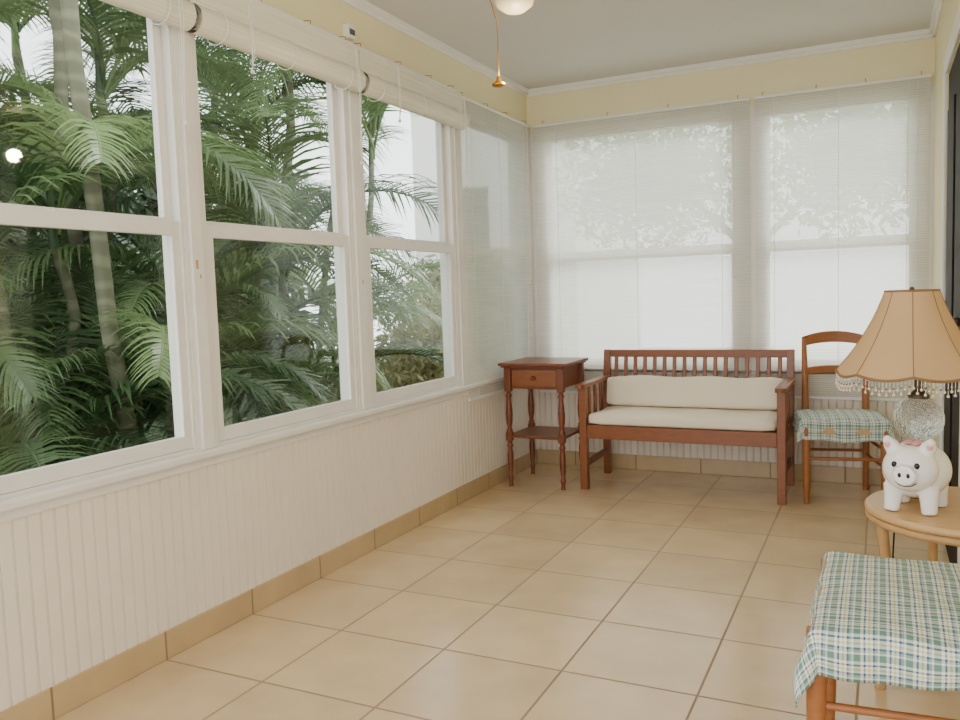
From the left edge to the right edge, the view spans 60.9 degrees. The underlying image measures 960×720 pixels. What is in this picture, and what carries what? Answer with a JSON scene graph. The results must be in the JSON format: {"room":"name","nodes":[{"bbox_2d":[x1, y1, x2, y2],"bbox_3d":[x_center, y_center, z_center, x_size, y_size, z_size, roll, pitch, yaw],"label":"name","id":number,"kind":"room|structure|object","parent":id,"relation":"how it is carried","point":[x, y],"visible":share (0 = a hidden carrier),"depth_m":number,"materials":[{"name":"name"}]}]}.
{"room":"sunroom","nodes":[
{"label":"sunroom","id":0,"kind":"room"},
{"bbox_2d":[0,348,397,472],"bbox_3d":[-1.413,0.893,7.545,23.000,0.100,26.000,0,5,26],"label":"ground","id":1,"kind":"structure","parent":0,"point":[229,414],"depth_m":9.91,"materials":[{"name":"green plant"}]},
{"bbox_2d":[0,0,158,461],"bbox_3d":[-3.558,-1.122,4.346,3.603,4.614,3.125,-6,6,-40],"label":"areca palm","id":2,"kind":"object","parent":1,"relation":"on","point":[18,10],"visible":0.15,"depth_m":4.83,"materials":[{"name":"green plant"}]},
{"bbox_2d":[0,0,255,463],"bbox_3d":[-3.244,-1.188,6.026,2.995,4.452,3.655,0,5,26],"label":"areca palm","id":3,"kind":"object","parent":1,"relation":"on","point":[18,64],"visible":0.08,"depth_m":5.92,"materials":[{"name":"green plant"}]},
{"bbox_2d":[0,95,311,439],"bbox_3d":[-5.492,-0.811,7.693,1.641,3.894,11.405,0,5,26],"label":"hedge","id":4,"kind":"object","parent":1,"relation":"on","point":[148,200],"visible":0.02,"depth_m":9.92,"materials":[{"name":"green plant"}]},
{"bbox_2d":[33,3,389,425],"bbox_3d":[-2.518,-1.263,7.674,2.610,4.269,3.832,2,6,43],"label":"areca palm","id":5,"kind":"object","parent":1,"relation":"on","point":[306,183],"visible":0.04,"depth_m":7.69,"materials":[{"name":"green plant"}]},
{"bbox_2d":[0,0,438,475],"bbox_3d":[-2.259,-1.570,4.374,3.492,5.401,4.301,2,6,37],"label":"areca palm","id":6,"kind":"object","parent":1,"relation":"on","point":[111,388],"visible":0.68,"depth_m":4.09,"materials":[{"name":"green plant"}]},
{"bbox_2d":[51,31,443,438],"bbox_3d":[-1.298,-1.416,6.194,3.596,4.743,4.271,-2,5,-7],"label":"areca palm","id":7,"kind":"object","parent":1,"relation":"on","point":[324,295],"visible":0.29,"depth_m":5.76,"materials":[{"name":"green plant"}]},
{"bbox_2d":[374,254,441,391],"bbox_3d":[-0.184,-0.524,11.172,3.096,2.236,2.108,0,5,26],"label":"bush","id":8,"kind":"object","parent":1,"relation":"on","point":[436,281],"visible":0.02,"depth_m":11.14,"materials":[{"name":"green plant"}]},
{"bbox_2d":[375,287,443,391],"bbox_3d":[-0.281,-0.026,8.675,2.082,1.619,1.876,0,5,26],"label":"bush","id":9,"kind":"object","parent":1,"relation":"on","point":[411,374],"visible":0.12,"depth_m":8.40,"materials":[{"name":"green plant"}]},
{"bbox_2d":[411,113,440,306],"bbox_3d":[1.023,-2.357,15.091,3.500,5.000,4.400,0,5,26],"label":"neighbouring house","id":10,"kind":"object","parent":1,"relation":"on","point":[422,128],"visible":0.02,"depth_m":13.86,"materials":[{"name":"white paint"}]},
{"bbox_2d":[172,0,526,450],"bbox_3d":[-0.905,-0.168,3.000,0.100,2.710,5.700,0,5,26],"label":"wall","id":11,"kind":"structure","parent":0,"point":[375,36],"depth_m":3.65,"materials":[{"name":"paint"}]},
{"bbox_2d":[0,17,197,499],"bbox_3d":[-1.223,-0.414,2.338,0.088,1.532,0.900,0,5,26],"label":"window","id":12,"kind":"structure","parent":11,"relation":"in","point":[169,224],"depth_m":2.67,"materials":[{"name":"paint"}]},
{"bbox_2d":[99,0,195,125],"bbox_3d":[-1.160,-0.980,2.213,0.125,0.556,0.990,0,5,26],"label":"window blind","id":13,"kind":"object","parent":12,"relation":"attached to","point":[179,14],"visible":1,"depth_m":2.54,"materials":[{"name":"white fabric"}]},
{"bbox_2d":[0,376,503,522],"bbox_3d":[-0.872,0.320,2.976,0.085,0.058,5.600,0,5,26],"label":"sill","id":14,"kind":"structure","parent":11,"relation":"attached to","point":[12,508],"depth_m":2.74,"materials":[{"name":"white wood"}]},
{"bbox_2d":[0,389,536,711],"bbox_3d":[-0.853,0.576,2.991,0.007,0.535,5.598,0,5,26],"label":"beadboard","id":15,"kind":"object","parent":11,"relation":"attached to","point":[85,583],"visible":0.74,"depth_m":2.80,"materials":[{"name":"paint"}]},
{"bbox_2d":[0,449,537,719],"bbox_3d":[-0.841,0.890,3.015,0.012,0.095,5.600,0,5,26],"label":"baseboard","id":16,"kind":"structure","parent":11,"relation":"attached to","point":[51,703],"depth_m":2.87,"materials":[{"name":"tile"}]},
{"bbox_2d":[192,34,358,445],"bbox_3d":[-0.795,-0.499,3.210,0.088,1.532,0.880,0,5,26],"label":"window","id":17,"kind":"structure","parent":11,"relation":"in","point":[340,238],"depth_m":3.48,"materials":[{"name":"paint"}]},
{"bbox_2d":[187,0,365,164],"bbox_3d":[-0.727,-1.066,3.097,0.125,0.556,0.955,0,5,26],"label":"window blind","id":18,"kind":"object","parent":17,"relation":"attached to","point":[255,28],"visible":0.95,"depth_m":3.04,"materials":[{"name":"white fabric"}]},
{"bbox_2d":[177,29,467,449],"bbox_3d":[-0.539,-0.541,3.616,0.011,1.530,3.972,0,5,26],"label":"trim","id":19,"kind":"structure","parent":11,"relation":"attached to","point":[189,131],"depth_m":2.81,"materials":[{"name":"white wood"}]},
{"bbox_2d":[343,23,354,40],"bbox_3d":[-0.564,-1.417,3.528,0.033,0.060,0.050,0,5,26],"label":"thermometer","id":20,"kind":"object","parent":11,"relation":"attached to","point":[348,29],"visible":1,"depth_m":3.51,"materials":[{"name":"grey plastic"}]},
{"bbox_2d":[359,101,459,406],"bbox_3d":[-0.366,-0.584,4.085,0.088,1.532,0.875,0,5,26],"label":"window","id":21,"kind":"structure","parent":11,"relation":"in","point":[445,247],"depth_m":4.41,"materials":[{"name":"paint"}]},
{"bbox_2d":[353,43,468,187],"bbox_3d":[-0.299,-1.150,3.969,0.125,0.556,0.965,0,5,26],"label":"window blind","id":22,"kind":"object","parent":21,"relation":"attached to","point":[389,82],"visible":0.97,"depth_m":3.88,"materials":[{"name":"white fabric"}]},
{"bbox_2d":[460,148,468,382],"bbox_3d":[0.057,-0.667,4.948,0.088,1.532,0.865,0,5,26],"label":"window","id":23,"kind":"structure","parent":11,"relation":"in","point":[460,148],"depth_m":4.55,"materials":[{"name":"paint"}]},
{"bbox_2d":[460,92,534,400],"bbox_3d":[0.124,-0.657,4.919,0.053,1.696,0.980,0,5,26],"label":"window blind","id":24,"kind":"object","parent":11,"relation":"attached to","point":[496,201],"visible":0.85,"depth_m":4.85,"materials":[{"name":"white fabric"}]},
{"bbox_2d":[340,0,942,96],"bbox_3d":[0.122,-1.487,2.312,2.335,0.044,5.600,0,5,26],"label":"crown molding","id":25,"kind":"structure","parent":11,"relation":"attached to","point":[364,6],"depth_m":4.55,"materials":[{"name":"white wood"}]},
{"bbox_2d":[54,463,959,719],"bbox_3d":[0.593,0.976,2.321,3.200,0.060,5.600,0,5,26],"label":"floor","id":26,"kind":"structure","parent":0,"point":[635,594],"depth_m":2.88,"materials":[{"name":"tile"}]},
{"bbox_2d":[498,357,587,489],"bbox_3d":[0.397,0.370,4.938,0.418,0.740,0.425,0,5,26],"label":"end table","id":27,"kind":"object","parent":26,"relation":"on","point":[530,373],"visible":0.82,"depth_m":4.81,"materials":[{"name":"brown wood"}]},
{"bbox_2d":[575,349,794,504],"bbox_3d":[1.179,0.347,4.676,1.135,0.778,0.592,0,5,26],"label":"wooden bench","id":28,"kind":"object","parent":26,"relation":"on","point":[680,411],"visible":1,"depth_m":4.66,"materials":[{"name":"brown wood"}]},
{"bbox_2d":[589,405,776,431],"bbox_3d":[1.163,0.325,4.644,1.023,0.069,0.410,0,5,26],"label":"seat cushion","id":29,"kind":"object","parent":28,"relation":"on","point":[656,418],"depth_m":4.55,"materials":[{"name":"fabric"}]},
{"bbox_2d":[607,375,783,409],"bbox_3d":[1.243,0.187,4.793,1.023,0.188,0.100,0,5,26],"label":"cushion","id":30,"kind":"object","parent":28,"relation":"on","point":[660,392],"depth_m":4.75,"materials":[{"name":"fabric"}]},
{"bbox_2d":[791,331,894,503],"bbox_3d":[1.928,0.294,4.390,0.472,0.878,0.500,-1,5,16],"label":"dining chair","id":31,"kind":"object","parent":26,"relation":"on","point":[864,425],"visible":0.95,"depth_m":4.24,"materials":[{"name":"brown wood"}]},
{"bbox_2d":[793,551,959,719],"bbox_3d":[0.987,0.542,1.767,0.535,0.868,0.566,0,5,26],"label":"dining chair","id":32,"kind":"object","parent":26,"relation":"on","point":[873,619],"visible":1,"depth_m":1.64,"materials":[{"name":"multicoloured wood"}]},
{"bbox_2d":[892,532,894,557],"bbox_3d":[1.744,0.633,2.425,0.929,0.523,0.314,0,5,26],"label":"lamp cord","id":33,"kind":"object","parent":26,"relation":"on","point":[893,532],"visible":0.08,"depth_m":2.67,"materials":[{"name":"black plastic"}]},
{"bbox_2d":[865,486,959,690],"bbox_3d":[1.348,0.664,2.267,0.510,0.521,0.510,0,5,26],"label":"round side table","id":34,"kind":"object","parent":26,"relation":"on","point":[943,528],"visible":0.55,"depth_m":2.20,"materials":[{"name":"brown wood"}]},
{"bbox_2d":[835,287,959,498],"bbox_3d":[1.256,0.091,2.381,0.408,0.609,0.407,0,5,26],"label":"table lamp","id":35,"kind":"object","parent":34,"relation":"on","point":[913,334],"visible":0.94,"depth_m":2.28,"materials":[{"name":"beige fabric"}]},
{"bbox_2d":[882,435,951,515],"bbox_3d":[1.192,0.305,2.229,0.171,0.211,0.244,0,5,27],"label":"piggy bank","id":36,"kind":"object","parent":34,"relation":"on","point":[920,469],"visible":1,"depth_m":2.17,"materials":[{"name":"white ceramic"}]},
{"bbox_2d":[366,0,934,88],"bbox_3d":[0.486,-1.559,2.183,3.300,0.100,5.700,0,5,26],"label":"ceiling","id":37,"kind":"structure","parent":0,"point":[553,42],"depth_m":4.15,"materials":[{"name":"paint"}]},
{"bbox_2d":[490,0,533,87],"bbox_3d":[0.095,-1.170,2.455,1.157,0.692,1.145,0,5,26],"label":"ceiling fan","id":38,"kind":"object","parent":37,"relation":"hanging from","point":[510,7],"depth_m":2.42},
{"bbox_2d":[526,37,934,467],"bbox_3d":[1.471,-0.404,4.942,2.455,2.710,0.100,0,5,26],"label":"wall","id":39,"kind":"structure","parent":0,"point":[906,58],"depth_m":4.77,"materials":[{"name":"paint"}]},
{"bbox_2d":[532,95,751,393],"bbox_3d":[0.978,-0.663,5.074,1.350,1.766,0.053,0,5,26],"label":"window blind","id":40,"kind":"object","parent":39,"relation":"attached to","point":[643,218],"visible":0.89,"depth_m":5.04,"materials":[{"name":"white fabric"}]},
{"bbox_2d":[537,449,880,485],"bbox_3d":[1.433,0.654,5.001,2.323,0.095,0.012,0,5,26],"label":"baseboard","id":41,"kind":"structure","parent":39,"relation":"attached to","point":[837,474],"depth_m":5.00,"materials":[{"name":"tile"}]},
{"bbox_2d":[585,369,834,377],"bbox_3d":[1.425,0.083,4.968,2.315,0.058,0.080,0,5,26],"label":"sill","id":42,"kind":"structure","parent":39,"relation":"attached to","point":[753,372],"depth_m":4.85,"materials":[{"name":"white wood"}]},
{"bbox_2d":[535,382,928,468],"bbox_3d":[1.413,0.340,4.982,2.324,0.535,0.007,0,5,26],"label":"beadboard","id":43,"kind":"object","parent":39,"relation":"attached to","point":[547,403],"visible":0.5,"depth_m":5.00,"materials":[{"name":"paint"}]},
{"bbox_2d":[754,71,930,400],"bbox_3d":[2.006,-0.657,4.570,0.890,1.766,0.053,0,5,26],"label":"window blind","id":44,"kind":"object","parent":39,"relation":"attached to","point":[842,172],"visible":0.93,"depth_m":4.56,"materials":[{"name":"white fabric"}]},
{"bbox_2d":[931,0,959,446],"bbox_3d":[1.599,-0.273,1.706,0.865,2.460,5.600,0,5,26],"label":"wall","id":45,"kind":"structure","parent":0,"point":[949,9],"depth_m":3.94,"materials":[{"name":"white paint"}]},
{"bbox_2d":[939,4,959,563],"bbox_3d":[1.800,-0.212,3.112,0.012,2.100,1.180,0,5,26],"label":"door frame","id":46,"kind":"structure","parent":45,"relation":"attached to","point":[955,33],"depth_m":3.52,"materials":[{"name":"white wood"}]},
{"bbox_2d":[943,43,959,563],"bbox_3d":[1.826,-0.174,3.141,0.090,2.013,0.940,0,5,26],"label":"door","id":47,"kind":"structure","parent":45,"relation":"in","point":[952,288],"depth_m":3.14,"materials":[{"name":"grey metal"}]}
]}

